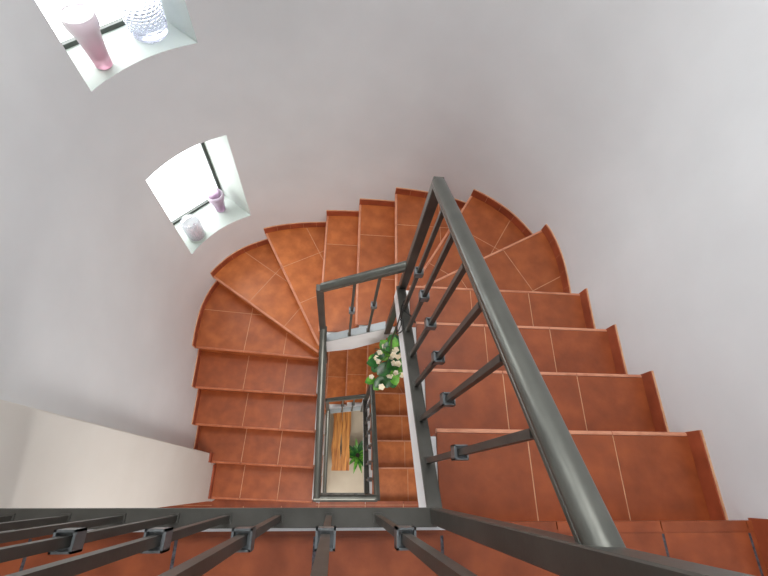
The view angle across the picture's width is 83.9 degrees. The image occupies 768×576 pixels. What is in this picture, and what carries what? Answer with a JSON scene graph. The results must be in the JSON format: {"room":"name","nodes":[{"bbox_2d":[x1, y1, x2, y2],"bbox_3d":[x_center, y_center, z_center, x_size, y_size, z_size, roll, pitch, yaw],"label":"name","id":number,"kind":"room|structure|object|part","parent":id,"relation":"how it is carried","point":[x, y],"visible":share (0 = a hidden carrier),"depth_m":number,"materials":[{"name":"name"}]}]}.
{"room":"stairwell","nodes":[
{"label":"stairwell","id":0,"kind":"room"},
{"bbox_2d":[0,399,214,507],"bbox_3d":[-1.656,1.174,2.692,0.529,8.697,0.377,3,65,-5],"label":"wall","id":1,"kind":"structure","parent":0,"point":[48,459],"depth_m":1.85,"materials":[{"name":"paint"}]},
{"bbox_2d":[159,497,418,507],"bbox_3d":[-0.580,2.742,3.750,3.017,0.241,1.660,3,65,-5],"label":"floor","id":2,"kind":"structure","parent":0,"point":[217,503],"depth_m":3.93,"materials":[{"name":"tile"}]},
{"bbox_2d":[313,493,376,501],"bbox_3d":[-0.331,1.749,3.577,0.475,0.954,0.049,3,65,-5],"label":"landing railing","id":3,"kind":"object","parent":2,"relation":"on","point":[325,497],"visible":0.98,"depth_m":3.15,"materials":[{"name":"grey metal"}]},
{"bbox_3d":[-0.378,1.926,3.962,0.438,0.014,0.048,3,65,-5],"label":"rail","id":4,"kind":"part","parent":3,"relation":"part of","materials":[{"name":"grey metal"}]},
{"bbox_2d":[191,187,727,520],"bbox_3d":[-0.214,0.376,3.146,2.644,3.150,2.249,3,65,-5],"label":"staircase","id":5,"kind":"structure","parent":2,"relation":"on","point":[256,335],"depth_m":2.81,"materials":[{"name":"tile"}]},
{"bbox_3d":[-1.613,1.020,3.678,0.014,0.081,0.301,3,65,-5],"label":"skirting","id":6,"kind":"part","parent":5,"relation":"part of","materials":[{"name":"tile"}]},
{"bbox_3d":[-1.595,0.685,3.641,0.015,0.081,0.321,2,65,-6],"label":"skirting","id":7,"kind":"part","parent":5,"relation":"part of","materials":[{"name":"tile"}]},
{"bbox_3d":[-1.562,1.353,3.724,0.156,0.081,0.310,3,65,-5],"label":"skirting","id":8,"kind":"part","parent":5,"relation":"part of","materials":[{"name":"tile"}]},
{"bbox_3d":[-1.549,0.212,3.671,0.059,0.081,0.611,11,65,-1],"label":"skirting","id":9,"kind":"part","parent":5,"relation":"part of","materials":[{"name":"tile"}]},
{"bbox_3d":[-1.510,1.705,3.762,0.013,0.076,0.272,3,65,-5],"label":"skirting","id":10,"kind":"part","parent":5,"relation":"part of","materials":[{"name":"tile"}]},
{"bbox_3d":[-1.264,-0.285,3.740,0.580,0.081,0.067,-35,74,-20],"label":"skirting","id":11,"kind":"part","parent":5,"relation":"part of","materials":[{"name":"tile"}]},
{"bbox_3d":[-0.757,-0.533,3.720,0.562,0.081,0.035,-7,66,-10],"label":"skirting","id":12,"kind":"part","parent":5,"relation":"part of","materials":[{"name":"tile"}]},
{"bbox_3d":[-0.341,-0.631,3.620,0.290,0.081,0.017,1,65,-6],"label":"skirting","id":13,"kind":"part","parent":5,"relation":"part of","materials":[{"name":"tile"}]},
{"bbox_3d":[-0.053,-0.694,3.489,0.295,0.081,0.018,3,65,-5],"label":"skirting","id":14,"kind":"part","parent":5,"relation":"part of","materials":[{"name":"tile"}]},
{"bbox_3d":[0.378,-0.708,3.352,0.587,0.081,0.041,13,65,-1],"label":"skirting","id":15,"kind":"part","parent":5,"relation":"part of","materials":[{"name":"tile"}]},
{"bbox_2d":[313,176,625,547],"bbox_3d":[-0.170,0.631,2.459,0.509,3.937,1.134,3,65,-5],"label":"stair railing","id":16,"kind":"object","parent":5,"relation":"on","point":[590,522],"visible":0.95,"depth_m":1.06,"materials":[{"name":"grey metal"}]},
{"bbox_3d":[-0.454,0.903,3.027,0.049,0.767,1.075,3,65,-5],"label":"handrail","id":17,"kind":"part","parent":16,"relation":"part of","materials":[{"name":"grey metal"}]},
{"bbox_3d":[-0.434,0.318,3.043,0.040,1.542,0.040,3,65,-5],"label":"newel post","id":18,"kind":"part","parent":16,"relation":"part of","materials":[{"name":"grey metal"}]},
{"bbox_3d":[-0.544,1.198,3.669,0.048,0.680,1.075,3,65,-5],"label":"rail","id":19,"kind":"part","parent":16,"relation":"part of","materials":[{"name":"grey metal"}]},
{"bbox_3d":[-0.221,0.319,3.072,0.425,0.371,0.054,3,65,-5],"label":"rail","id":20,"kind":"part","parent":16,"relation":"part of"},
{"bbox_3d":[-0.122,-0.056,2.230,0.425,0.362,0.049,3,65,-5],"label":"handrail","id":21,"kind":"part","parent":16,"relation":"part of","materials":[{"name":"grey metal"}]},
{"bbox_2d":[365,300,415,389],"bbox_3d":[0.093,0.357,2.596,0.343,1.355,0.300,3,65,-5],"label":"plant","id":22,"kind":"object","parent":16,"relation":"hanging from","point":[389,371],"visible":0.91,"depth_m":2.96,"materials":[{"name":"green plant"}]},
{"bbox_3d":[0.054,0.383,2.695,0.179,1.061,0.143,-4,66,-8],"label":"stem","id":23,"kind":"part","parent":22,"relation":"part of","materials":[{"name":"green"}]},
{"bbox_3d":[0.109,-0.036,2.272,0.040,1.663,0.040,3,65,-5],"label":"newel post","id":24,"kind":"part","parent":16,"relation":"part of","materials":[{"name":"grey paint"}]},
{"bbox_3d":[0.124,0.340,1.822,0.048,0.664,1.060,3,65,-5],"label":"rail","id":25,"kind":"part","parent":16,"relation":"part of","materials":[{"name":"grey metal"}]},
{"bbox_3d":[0.230,-0.032,1.016,0.051,0.694,1.060,3,65,-5],"label":"handrail","id":26,"kind":"part","parent":16,"relation":"part of","materials":[{"name":"grey metal"}]},
{"bbox_3d":[0.887,-0.535,3.139,0.593,0.081,0.065,43,68,13],"label":"skirting","id":27,"kind":"part","parent":5,"relation":"part of","materials":[{"name":"tile"}]},
{"bbox_3d":[1.143,-0.154,2.800,0.052,0.081,0.584,-4,66,-8],"label":"skirting","id":28,"kind":"part","parent":5,"relation":"part of","materials":[{"name":"tile"}]},
{"bbox_3d":[1.178,0.158,2.466,0.016,0.081,0.308,3,65,-5],"label":"skirting","id":29,"kind":"part","parent":5,"relation":"part of","materials":[{"name":"tile"}]},
{"bbox_3d":[1.195,0.345,2.188,0.014,0.081,0.308,3,65,-5],"label":"skirting","id":30,"kind":"part","parent":5,"relation":"part of","materials":[{"name":"tile"}]},
{"bbox_3d":[1.212,0.527,1.912,0.014,0.081,0.298,3,65,-5],"label":"skirting","id":31,"kind":"part","parent":5,"relation":"part of","materials":[{"name":"tile"}]},
{"bbox_3d":[1.230,0.714,1.635,0.014,0.081,0.318,3,65,-5],"label":"skirting","id":32,"kind":"part","parent":5,"relation":"part of","materials":[{"name":"tile"}]},
{"bbox_2d":[322,410,363,492],"bbox_3d":[-0.892,2.888,6.862,3.200,0.100,4.100,3,65,-5],"label":"floor","id":33,"kind":"structure","parent":0,"point":[337,481],"depth_m":6.82,"materials":[{"name":"beige tile"}]},
{"bbox_2d":[331,404,350,470],"bbox_3d":[-0.685,2.308,6.852,0.292,0.445,1.155,3,65,-5],"label":"bench","id":34,"kind":"object","parent":33,"relation":"on","point":[341,426],"visible":0.62,"depth_m":6.58,"materials":[{"name":"brown wood"}]},
{"bbox_2d":[340,439,362,473],"bbox_3d":[-0.407,2.646,6.773,0.464,0.364,0.496,43,68,13],"label":"potted plant","id":35,"kind":"object","parent":33,"relation":"on","point":[355,453],"visible":0.7,"depth_m":6.70,"materials":[{"name":"green plant"}]},
{"bbox_2d":[315,328,417,500],"bbox_3d":[-0.529,1.644,5.817,2.644,3.150,2.249,3,65,-5],"label":"staircase","id":36,"kind":"structure","parent":33,"relation":"on","point":[347,371],"depth_m":5.05,"materials":[{"name":"tile"}]},
{"bbox_2d":[323,383,379,500],"bbox_3d":[-0.485,1.921,5.120,0.509,3.937,1.079,3,65,-5],"label":"stair railing","id":37,"kind":"object","parent":36,"relation":"on","point":[370,392],"visible":0.95,"depth_m":4.37,"materials":[{"name":"grey metal"}]},
{"bbox_3d":[-0.771,2.200,5.704,0.049,0.733,1.020,3,65,-5],"label":"handrail","id":38,"kind":"part","parent":37,"relation":"part of","materials":[{"name":"grey metal"}]},
{"bbox_3d":[-0.749,1.633,5.692,0.040,1.542,0.040,3,65,-5],"label":"newel post","id":39,"kind":"part","parent":37,"relation":"part of","materials":[{"name":"grey metal"}]},
{"bbox_3d":[-0.536,1.634,5.722,0.425,0.371,0.054,3,65,-5],"label":"rail","id":40,"kind":"part","parent":37,"relation":"part of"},
{"bbox_3d":[-0.437,1.259,4.880,0.425,0.362,0.049,3,65,-5],"label":"handrail","id":41,"kind":"part","parent":37,"relation":"part of","materials":[{"name":"grey metal"}]},
{"bbox_3d":[-0.205,1.272,4.906,0.040,1.697,0.040,3,65,-5],"label":"newel post","id":42,"kind":"part","parent":37,"relation":"part of","materials":[{"name":"grey metal"}]},
{"bbox_3d":[-0.190,1.623,4.468,0.048,0.631,1.005,3,65,-5],"label":"rail","id":43,"kind":"part","parent":37,"relation":"part of","materials":[{"name":"grey metal"}]},
{"bbox_3d":[-0.083,1.252,3.662,0.051,0.660,1.005,3,65,-5],"label":"handrail","id":44,"kind":"part","parent":37,"relation":"part of","materials":[{"name":"grey metal"}]},
{"bbox_2d":[0,0,767,448],"bbox_3d":[-0.446,0.097,3.331,2.962,8.697,1.672,-17,68,-14],"label":"wall","id":45,"kind":"structure","parent":0,"point":[612,126],"depth_m":2.17,"materials":[{"name":"white paint"}]},
{"bbox_2d":[35,0,197,91],"bbox_3d":[-1.181,-1.315,1.623,0.571,0.872,0.337,-41,76,-21],"label":"window","id":46,"kind":"structure","parent":45,"relation":"in","point":[124,50],"depth_m":2.00,"materials":[{"name":"grey"}]},
{"bbox_3d":[-1.310,-1.415,1.654,0.532,0.872,0.006,-41,76,-21],"label":"pane","id":47,"kind":"part","parent":46,"relation":"part of","materials":[{"name":"white"}]},
{"bbox_2d":[58,3,112,69],"bbox_3d":[-1.267,-1.069,1.849,0.137,0.238,0.137,3,65,-5],"label":"vase","id":48,"kind":"object","parent":46,"relation":"on","point":[80,20],"visible":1,"depth_m":1.79,"materials":[{"name":"pink glass"}]},
{"bbox_3d":[-1.302,-1.407,1.651,0.532,0.872,0.030,-41,76,-21],"label":"frame","id":49,"kind":"part","parent":46,"relation":"part of","materials":[{"name":"grey"}]},
{"bbox_2d":[113,0,167,42],"bbox_3d":[-1.114,-1.298,1.932,0.192,0.310,0.192,-25,70,-17],"label":"vase","id":50,"kind":"object","parent":46,"relation":"on","point":[145,20],"visible":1,"depth_m":1.94,"materials":[{"name":"clear glass"}]},
{"bbox_2d":[146,135,250,253],"bbox_3d":[-1.337,-0.700,2.957,0.571,0.867,0.337,-41,76,-21],"label":"window","id":51,"kind":"structure","parent":45,"relation":"in","point":[182,184],"depth_m":3.17,"materials":[{"name":"grey"}]},
{"bbox_3d":[-1.467,-0.800,2.988,0.532,0.867,0.006,-41,76,-21],"label":"pane","id":52,"kind":"part","parent":51,"relation":"part of","materials":[{"name":"white"}]},
{"bbox_2d":[180,214,205,242],"bbox_3d":[-1.426,-0.445,3.194,0.136,0.206,0.136,3,65,-5],"label":"candle holder","id":53,"kind":"object","parent":51,"relation":"on","point":[191,225],"visible":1,"depth_m":3.17,"materials":[{"name":"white glass"}]},
{"bbox_3d":[-1.458,-0.792,2.985,0.532,0.867,0.030,-41,76,-21],"label":"frame","id":54,"kind":"part","parent":51,"relation":"part of","materials":[{"name":"grey"}]},
{"bbox_2d":[206,188,224,211],"bbox_3d":[-1.291,-0.670,3.317,0.128,0.198,0.128,3,65,-5],"label":"vase","id":55,"kind":"object","parent":51,"relation":"on","point":[215,196],"visible":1,"depth_m":3.28,"materials":[{"name":"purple glass"}]},
{"bbox_2d":[0,520,767,575],"bbox_3d":[-0.265,1.496,1.067,3.017,0.244,1.675,3,65,-5],"label":"floor","id":56,"kind":"structure","parent":0,"point":[732,545],"depth_m":1.29,"materials":[{"name":"tile"}]},
{"bbox_2d":[0,507,753,575],"bbox_3d":[-0.451,0.409,0.681,1.401,1.328,0.054,3,65,-5],"label":"landing railing","id":57,"kind":"object","parent":56,"relation":"on","point":[556,553],"visible":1,"depth_m":0.74,"materials":[{"name":"grey metal"}]},
{"bbox_3d":[-0.528,0.664,1.232,1.377,0.022,0.052,3,65,-5],"label":"rail","id":58,"kind":"part","parent":57,"relation":"part of","materials":[{"name":"grey metal"}]},
{"bbox_3d":[0.223,0.445,0.759,0.042,1.300,0.042,3,65,-5],"label":"newel post","id":59,"kind":"part","parent":57,"relation":"part of","materials":[{"name":"grey metal"}]},
{"bbox_2d":[589,164,767,519],"bbox_3d":[1.082,1.175,3.013,0.001,8.697,1.596,3,65,-5],"label":"wall","id":60,"kind":"structure","parent":0,"point":[692,311],"depth_m":1.63,"materials":[{"name":"white paint"}]},
{"bbox_2d":[748,518,767,572],"bbox_3d":[1.245,1.516,1.073,0.013,0.076,1.653,3,65,-5],"label":"baseboard","id":61,"kind":"structure","parent":60,"relation":"attached to","point":[760,526],"depth_m":1.40,"materials":[{"name":"tile"}]}
]}

